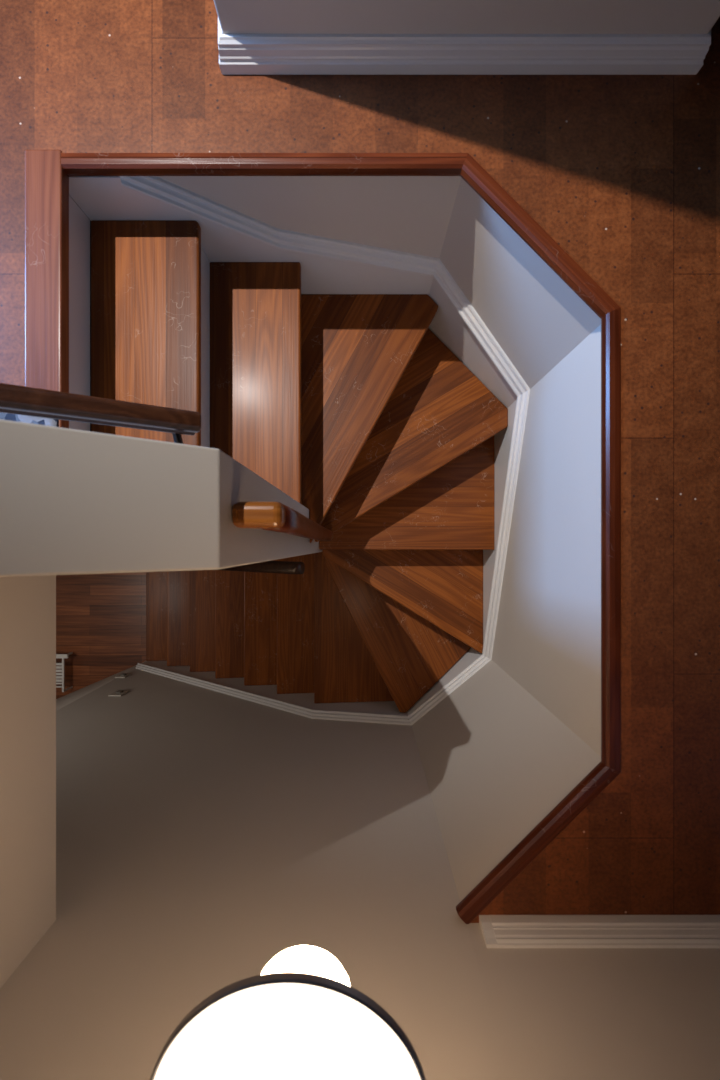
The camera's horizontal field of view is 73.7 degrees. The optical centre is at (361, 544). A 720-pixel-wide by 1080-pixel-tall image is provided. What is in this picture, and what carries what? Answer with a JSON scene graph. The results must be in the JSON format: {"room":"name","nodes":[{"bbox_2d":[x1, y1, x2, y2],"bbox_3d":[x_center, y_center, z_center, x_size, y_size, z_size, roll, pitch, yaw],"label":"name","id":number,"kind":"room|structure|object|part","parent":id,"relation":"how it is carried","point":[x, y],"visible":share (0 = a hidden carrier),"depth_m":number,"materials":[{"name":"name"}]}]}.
{"room":"stairwell","nodes":[
{"label":"stairwell","id":0,"kind":"room"},
{"bbox_2d":[0,575,55,987],"bbox_3d":[-0.768,0.468,-0.033,0.069,2.367,0.881,0,90,0],"label":"wall","id":1,"kind":"structure","parent":0,"point":[27,603],"depth_m":1.05,"materials":[{"name":"paint"}]},
{"bbox_2d":[56,666,135,710],"bbox_3d":[-2.483,1.275,2.674,1.686,2.589,0.037,-23,90,0],"label":"wall","id":2,"kind":"structure","parent":0,"point":[67,699],"depth_m":3.45,"materials":[{"name":"paint"}]},
{"bbox_2d":[56,572,145,698],"bbox_3d":[-1.380,0.454,3.984,4.140,0.030,2.772,0,90,0],"label":"floor","id":3,"kind":"structure","parent":0,"point":[101,618],"depth_m":3.97,"materials":[{"name":"brown wood"}]},
{"bbox_2d":[56,652,72,691],"bbox_3d":[-2.473,1.028,3.908,0.221,0.122,0.304,0,90,0],"label":"stand","id":4,"kind":"object","parent":3,"relation":"on","point":[63,656],"visible":0.39,"depth_m":3.85,"materials":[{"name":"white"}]},
{"bbox_3d":[-2.473,1.025,3.854,0.221,0.014,0.297,0,90,0],"label":"frame","id":5,"kind":"part","parent":4,"relation":"part of","materials":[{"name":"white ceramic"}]},
{"bbox_2d":[69,176,529,724],"bbox_3d":[-0.560,0.018,2.539,2.294,2.859,1.824,0,90,0],"label":"staircase","id":6,"kind":"structure","parent":3,"relation":"on","point":[362,383],"depth_m":1.68,"materials":[{"name":"brown wood"}]},
{"bbox_2d":[0,419,322,576],"bbox_3d":[-0.967,-0.047,2.040,1.562,3.858,0.159,0,90,0],"label":"wall","id":7,"kind":"structure","parent":0,"point":[73,501],"depth_m":0.55,"materials":[{"name":"paint"}]},
{"bbox_2d":[25,150,68,428],"bbox_3d":[-0.733,-0.512,1.117,0.085,0.034,0.794,0,90,0],"label":"trim","id":8,"kind":"structure","parent":7,"relation":"attached to","point":[46,181],"depth_m":1.10,"materials":[{"name":"brown wood"}]},
{"bbox_2d":[0,383,200,443],"bbox_3d":[-0.532,-0.171,0.656,0.547,0.445,0.087,0,90,0],"label":"handrail","id":9,"kind":"object","parent":7,"relation":"attached to","point":[14,399],"visible":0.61,"depth_m":0.70,"materials":[{"name":"brown wood"}]},
{"bbox_2d":[218,561,304,573],"bbox_3d":[-0.911,0.064,2.180,1.430,1.153,0.070,0,90,0],"label":"handrail","id":10,"kind":"object","parent":7,"relation":"attached to","point":[281,567],"visible":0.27,"depth_m":1.67,"materials":[{"name":"brown wood"}]},
{"bbox_2d":[232,502,331,540],"bbox_3d":[-0.149,-0.040,1.254,0.073,1.157,0.049,0,90,0],"label":"handrail","id":11,"kind":"object","parent":7,"relation":"attached to","point":[271,516],"visible":1,"depth_m":0.68,"materials":[{"name":"brown wood"}]},
{"bbox_3d":[-0.149,-0.043,0.696,0.073,0.040,0.038,0,90,0],"label":"rail","id":12,"kind":"part","parent":11,"relation":"part of","materials":[{"name":"brown wood"}]},
{"bbox_3d":[-0.134,-0.040,1.272,0.041,1.121,0.049,0,90,0],"label":"rail","id":13,"kind":"part","parent":11,"relation":"part of","materials":[{"name":"brown wood"}]},
{"bbox_2d":[156,176,460,257],"bbox_3d":[-0.246,-0.913,2.552,0.975,2.834,0.037,0,90,0],"label":"wall","id":14,"kind":"structure","parent":0,"point":[409,214],"depth_m":1.26,"materials":[{"name":"paint"}]},
{"bbox_2d":[61,153,467,175],"bbox_3d":[-0.223,-0.884,1.118,0.934,0.036,0.036,0,90,0],"label":"trim","id":15,"kind":"structure","parent":14,"relation":"attached to","point":[73,164],"depth_m":1.10,"materials":[{"name":"brown wood"}]},
{"bbox_2d":[0,0,719,922],"bbox_3d":[-0.690,-1.035,1.224,5.520,0.240,3.910,0,90,0],"label":"floor","id":16,"kind":"structure","parent":0,"point":[622,172],"depth_m":1.10,"materials":[{"name":"brown wood"}]},
{"bbox_2d":[0,413,57,426],"bbox_3d":[-0.831,-0.228,1.090,0.270,0.019,0.170,0,90,0],"label":"floor mat","id":17,"kind":"object","parent":16,"relation":"on","point":[4,416],"visible":0.11,"depth_m":1.09,"materials":[{"name":"fabric"}]},
{"bbox_2d":[0,668,719,1079],"bbox_3d":[0.179,0.918,1.376,3.784,5.185,0.094,-2,90,0],"label":"wall","id":18,"kind":"structure","parent":0,"point":[204,836],"depth_m":1.13,"materials":[{"name":"paint"}]},
{"bbox_2d":[108,690,129,695],"bbox_3d":[-1.506,0.915,2.981,0.078,0.115,0.015,0,90,0],"label":"switch plate","id":19,"kind":"object","parent":18,"relation":"attached to","point":[117,692],"visible":1,"depth_m":2.96,"materials":[{"name":"plastic"}]},
{"bbox_2d":[115,673,131,677],"bbox_3d":[-1.690,0.921,3.400,0.069,0.101,0.015,0,90,0],"label":"switch plate","id":20,"kind":"object","parent":18,"relation":"attached to","point":[122,675],"visible":1,"depth_m":3.38,"materials":[{"name":"plastic"}]},
{"bbox_2d":[479,915,719,947],"bbox_3d":[1.169,0.860,1.069,1.801,0.069,0.020,0,90,0],"label":"baseboard","id":21,"kind":"structure","parent":18,"relation":"attached to","point":[498,931],"depth_m":1.06,"materials":[{"name":"white wood"}]},
{"bbox_2d":[214,0,719,33],"bbox_3d":[0.223,-1.195,-0.056,1.049,2.320,0.186,0,90,0],"label":"wall partition","id":22,"kind":"structure","parent":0,"point":[235,16],"depth_m":1.00,"materials":[{"name":"paint"}]},
{"bbox_2d":[218,18,710,74],"bbox_3d":[0.223,-1.185,1.069,1.090,0.069,0.207,0,90,0],"label":"baseboard","id":23,"kind":"structure","parent":22,"relation":"attached to","point":[239,54],"depth_m":1.06,"materials":[{"name":"white wood"}]},
{"bbox_2d":[412,660,600,901],"bbox_3d":[0.426,0.708,2.552,0.037,2.834,0.493,45,90,0],"label":"wall","id":24,"kind":"structure","parent":0,"point":[496,762],"depth_m":1.46,"materials":[{"name":"paint"}]},
{"bbox_2d":[456,762,620,923],"bbox_3d":[0.407,0.686,1.118,0.497,0.036,0.036,-45,90,0],"label":"trim","id":25,"kind":"structure","parent":24,"relation":"attached to","point":[601,776],"depth_m":1.10,"materials":[{"name":"brown wood"}]},
{"bbox_2d":[439,178,600,388],"bbox_3d":[0.427,-0.732,2.552,0.037,2.834,0.493,-44,90,0],"label":"wall","id":26,"kind":"structure","parent":0,"point":[534,316],"depth_m":1.33,"materials":[{"name":"paint"}]},
{"bbox_2d":[460,153,620,317],"bbox_3d":[0.407,-0.711,1.118,0.036,0.036,0.500,-45,90,0],"label":"trim","id":27,"kind":"structure","parent":26,"relation":"attached to","point":[472,173],"depth_m":1.10,"materials":[{"name":"brown wood"}]},
{"bbox_2d":[491,324,600,755],"bbox_3d":[0.605,-0.011,2.552,0.037,2.834,1.063,0,90,0],"label":"wall","id":28,"kind":"structure","parent":0,"point":[547,639],"depth_m":1.42,"materials":[{"name":"paint"}]},
{"bbox_2d":[601,308,620,771],"bbox_3d":[0.578,-0.011,1.118,0.036,0.036,1.068,0,90,0],"label":"trim","id":29,"kind":"structure","parent":28,"relation":"attached to","point":[610,322],"depth_m":1.10,"materials":[{"name":"brown wood"}]},
{"bbox_3d":[-0.690,-1.012,-1.231,5.520,0.030,3.956,0,90,0],"label":"ceiling","id":30,"kind":"structure","parent":0,"visible":0},
{"bbox_2d":[150,945,425,1079],"bbox_3d":[-0.066,0.509,-0.323,0.253,1.785,0.253,0,90,0],"label":"pendant lamp","id":31,"kind":"object","parent":30,"relation":"hanging from","point":[302,1018],"visible":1,"depth_m":0.42,"materials":[{"name":"white glass"}]},
{"bbox_3d":[-0.066,0.509,0.423,0.246,0.011,0.246,0,90,0],"label":"lamp shade","id":32,"kind":"part","parent":31,"relation":"part of","materials":[{"name":"white glass"}]},
{"bbox_3d":[-0.066,0.509,0.536,0.110,0.066,0.110,0,90,0],"label":"glass globe","id":33,"kind":"part","parent":31,"relation":"part of","materials":[{"name":"white glass"}]}
]}

